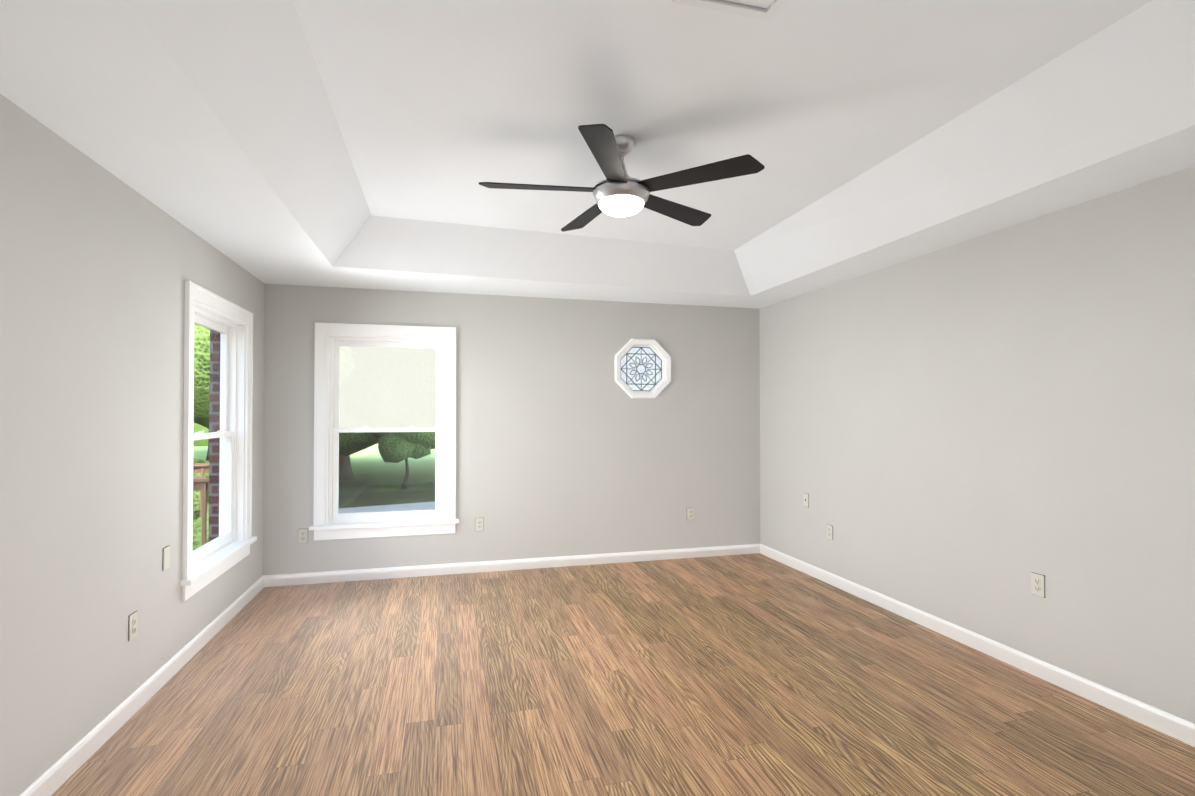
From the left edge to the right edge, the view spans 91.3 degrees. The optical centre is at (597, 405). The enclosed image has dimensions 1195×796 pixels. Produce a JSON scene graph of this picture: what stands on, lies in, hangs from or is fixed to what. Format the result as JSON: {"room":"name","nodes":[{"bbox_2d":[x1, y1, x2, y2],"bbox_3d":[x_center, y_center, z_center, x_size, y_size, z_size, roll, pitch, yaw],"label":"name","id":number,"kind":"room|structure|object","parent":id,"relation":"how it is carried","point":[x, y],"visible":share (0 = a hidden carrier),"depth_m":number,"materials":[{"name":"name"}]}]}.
{"room":"empty bedroom","nodes":[
{"label":"empty bedroom","id":0,"kind":"room"},
{"bbox_2d":[0,94,264,795],"bbox_3d":[-1.946,-0.074,1.473,0.150,3.050,6.875,0,-1,-15],"label":"wall","id":1,"kind":"structure","parent":0,"point":[99,265],"depth_m":2.43,"materials":[{"name":"paint"}]},
{"bbox_2d":[128,611,137,640],"bbox_3d":[-2.213,1.052,2.788,0.010,0.121,0.076,0,-1,-15],"label":"electrical outlet","id":2,"kind":"object","parent":1,"relation":"attached to","point":[133,626],"visible":1,"depth_m":2.78,"materials":[{"name":"grey plastic"}]},
{"bbox_2d":[19,576,263,795],"bbox_3d":[-1.885,1.405,1.549,0.016,0.093,6.725,0,-1,-15],"label":"baseboard","id":3,"kind":"structure","parent":1,"relation":"attached to","point":[52,779],"depth_m":2.72,"materials":[{"name":"white wood"}]},
{"bbox_2d":[162,545,169,570],"bbox_3d":[-2.300,0.816,3.119,0.008,0.121,0.076,0,-1,-15],"label":"wall plate","id":4,"kind":"object","parent":1,"relation":"attached to","point":[166,559],"visible":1,"depth_m":3.11,"materials":[{"name":"grey plastic"}]},
{"bbox_2d":[180,280,256,600],"bbox_3d":[-2.558,0.206,3.865,0.225,1.827,1.210,0,-1,-15],"label":"window","id":5,"kind":"structure","parent":1,"relation":"in","point":[204,565],"depth_m":4.20,"materials":[{"name":"white"}]},
{"bbox_2d":[263,284,759,574],"bbox_3d":[-0.563,-0.026,5.469,4.860,3.050,0.150,0,-1,-15],"label":"wall","id":6,"kind":"structure","parent":0,"point":[567,444],"depth_m":5.42,"materials":[{"name":"paint"}]},
{"bbox_2d":[298,528,307,542],"bbox_3d":[-2.457,1.092,4.874,0.076,0.121,0.010,0,-1,-15],"label":"electrical outlet","id":7,"kind":"object","parent":6,"relation":"attached to","point":[302,535],"visible":1,"depth_m":4.87,"materials":[{"name":"grey plastic"}]},
{"bbox_2d":[309,322,458,539],"bbox_3d":[-1.835,0.221,5.113,1.210,1.827,0.225,0,-1,-15],"label":"window","id":8,"kind":"structure","parent":6,"relation":"in","point":[330,522],"depth_m":5.10,"materials":[{"name":"white"}]},
{"bbox_2d":[475,518,483,530],"bbox_3d":[-1.060,1.071,5.242,0.076,0.121,0.010,0,-1,-15],"label":"electrical outlet","id":9,"kind":"object","parent":6,"relation":"attached to","point":[479,524],"visible":1,"depth_m":5.24,"materials":[{"name":"grey plastic"}]},
{"bbox_2d":[263,544,759,586],"bbox_3d":[-0.542,1.451,5.371,4.560,0.093,0.016,0,-1,-15],"label":"baseboard","id":10,"kind":"structure","parent":6,"relation":"attached to","point":[401,572],"depth_m":5.27,"materials":[{"name":"white wood"}]},
{"bbox_2d":[615,338,670,398],"bbox_3d":[0.426,-0.353,5.723,0.578,0.578,0.180,0,-1,-15],"label":"window","id":11,"kind":"structure","parent":6,"relation":"in","point":[642,368],"depth_m":5.70,"materials":[{"name":"white glass"}]},
{"bbox_2d":[687,508,693,519],"bbox_3d":[0.918,1.073,5.763,0.076,0.121,0.010,0,-1,-15],"label":"electrical outlet","id":12,"kind":"object","parent":6,"relation":"attached to","point":[690,513],"visible":1,"depth_m":5.76,"materials":[{"name":"grey plastic"}]},
{"bbox_2d":[0,0,1194,308],"bbox_3d":[0.313,-1.313,2.160,4.560,0.555,6.725,0,-1,-15],"label":"ceiling","id":13,"kind":"structure","parent":0,"point":[366,144],"depth_m":2.55,"materials":[{"name":"paint"}]},
{"bbox_2d":[479,124,764,231],"bbox_3d":[0.074,-1.141,2.938,1.314,0.372,1.332,0,-1,-15],"label":"ceiling fan","id":14,"kind":"object","parent":13,"relation":"hanging from","point":[618,191],"visible":1,"depth_m":2.82,"materials":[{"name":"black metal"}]},
{"bbox_2d":[672,0,786,20],"bbox_3d":[0.456,-1.326,1.813,0.360,0.028,0.300,0,-1,-15],"label":"ceiling vent","id":15,"kind":"object","parent":13,"relation":"in","point":[767,10],"visible":1,"depth_m":1.93,"materials":[{"name":"white metal"}]},
{"bbox_2d":[51,553,1194,795],"bbox_3d":[0.313,1.519,2.126,4.860,0.120,7.025,0,-1,-15],"label":"floor","id":16,"kind":"structure","parent":0,"point":[747,675],"depth_m":2.87,"materials":[{"name":"brown wood"}]},
{"bbox_2d":[760,166,1194,723],"bbox_3d":[2.609,-0.060,2.672,0.150,3.050,6.875,0,-1,-15],"label":"wall","id":17,"kind":"structure","parent":0,"point":[972,434],"depth_m":3.28,"materials":[{"name":"paint"}]},
{"bbox_2d":[803,493,808,506],"bbox_3d":[1.857,0.846,5.207,0.008,0.121,0.076,0,-1,-15],"label":"wall plate","id":18,"kind":"object","parent":17,"relation":"attached to","point":[805,499],"visible":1,"depth_m":5.21,"materials":[{"name":"grey plastic"}]},
{"bbox_2d":[827,524,832,539],"bbox_3d":[1.940,1.062,4.885,0.010,0.121,0.076,0,-1,-15],"label":"electrical outlet","id":19,"kind":"object","parent":17,"relation":"attached to","point":[830,532],"visible":1,"depth_m":4.88,"materials":[{"name":"grey plastic"}]},
{"bbox_2d":[760,544,1194,746],"bbox_3d":[2.510,1.419,2.706,0.016,0.093,6.725,0,-1,-15],"label":"baseboard","id":20,"kind":"structure","parent":17,"relation":"attached to","point":[1173,726],"depth_m":3.26,"materials":[{"name":"white wood"}]},
{"bbox_2d":[1031,572,1044,597],"bbox_3d":[2.391,0.976,3.174,0.010,0.121,0.076,0,-1,-15],"label":"electrical outlet","id":21,"kind":"object","parent":17,"relation":"attached to","point":[1037,584],"visible":1,"depth_m":3.17,"materials":[{"name":"grey plastic"}]},
{"label":"outside","id":22,"kind":"structure","parent":0,"visible":0},
{"bbox_2d":[193,444,434,507],"bbox_3d":[-4.679,2.256,21.938,85.000,0.120,95.000,0,-1,-15],"label":"ground","id":23,"kind":"structure","parent":22,"point":[381,469],"depth_m":16.29,"materials":[{"name":"green plant"}]},
{"bbox_2d":[193,458,208,549],"bbox_3d":[-7.401,1.232,5.444,7.183,1.879,8.716,0,-1,-15],"label":"bush","id":24,"kind":"object","parent":23,"relation":"on","point":[197,520],"depth_m":8.94,"materials":[{"name":"green plant"}]},
{"bbox_2d":[193,422,208,445],"bbox_3d":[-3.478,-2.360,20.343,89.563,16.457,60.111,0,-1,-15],"label":"hedge","id":25,"kind":"object","parent":23,"relation":"on","point":[197,427],"depth_m":33.10,"materials":[{"name":"green plant"}]},
{"bbox_2d":[193,463,208,516],"bbox_3d":[-6.685,1.391,7.769,4.400,1.270,0.140,0,-1,-15],"label":"fence","id":26,"kind":"object","parent":23,"relation":"on","point":[202,468],"depth_m":8.04,"materials":[{"name":"brown wood"}]},
{"bbox_2d":[206,439,208,459],"bbox_3d":[-15.981,-2.573,23.513,11.381,9.615,11.069,0,-1,-15],"label":"tree","id":27,"kind":"object","parent":23,"relation":"on","point":[207,457],"depth_m":23.49,"materials":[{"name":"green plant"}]},
{"bbox_2d":[208,329,219,541],"bbox_3d":[-2.090,0.177,1.553,0.084,3.550,7.110,0,-1,-15],"label":"brick wall","id":28,"kind":"structure","parent":23,"relation":"on","point":[213,420],"depth_m":4.31,"materials":[{"name":"brown brick"}]},
{"bbox_2d":[194,324,355,428],"bbox_3d":[-8.281,-1.145,10.518,7.228,6.448,6.980,0,-1,-15],"label":"tree","id":29,"kind":"object","parent":23,"relation":"on","point":[203,386],"depth_m":8.54,"materials":[{"name":"green plant"}]},
{"bbox_2d":[339,502,434,512],"bbox_3d":[-2.549,2.076,12.318,6.420,0.050,1.120,0,-1,-29],"label":"garden path","id":30,"kind":"structure","parent":23,"relation":"on","point":[416,506],"depth_m":11.54,"materials":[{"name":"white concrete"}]},
{"bbox_2d":[339,347,443,479],"bbox_3d":[-6.846,-2.246,17.046,12.292,8.808,12.433,0,-1,-15],"label":"tree","id":31,"kind":"object","parent":23,"relation":"on","point":[356,444],"depth_m":13.59,"materials":[{"name":"green plant"}]},
{"bbox_2d":[369,420,434,488],"bbox_3d":[-4.871,1.069,15.070,2.064,2.130,2.025,0,-1,-15],"label":"tree","id":32,"kind":"object","parent":23,"relation":"on","point":[406,443],"depth_m":14.29,"materials":[{"name":"green plant"}]},
{"bbox_3d":[-3.892,1.824,3.355,2.455,0.300,5.450,0,-1,-15],"label":"deck floor","id":33,"kind":"structure","parent":23,"relation":"on","visible":0},
{"bbox_2d":[193,477,208,544],"bbox_3d":[-4.513,1.205,5.955,2.307,0.992,0.140,0,-1,-15],"label":"deck railing","id":34,"kind":"object","parent":33,"relation":"on","point":[198,481],"depth_m":6.00,"materials":[{"name":"brown wood"}]}
]}

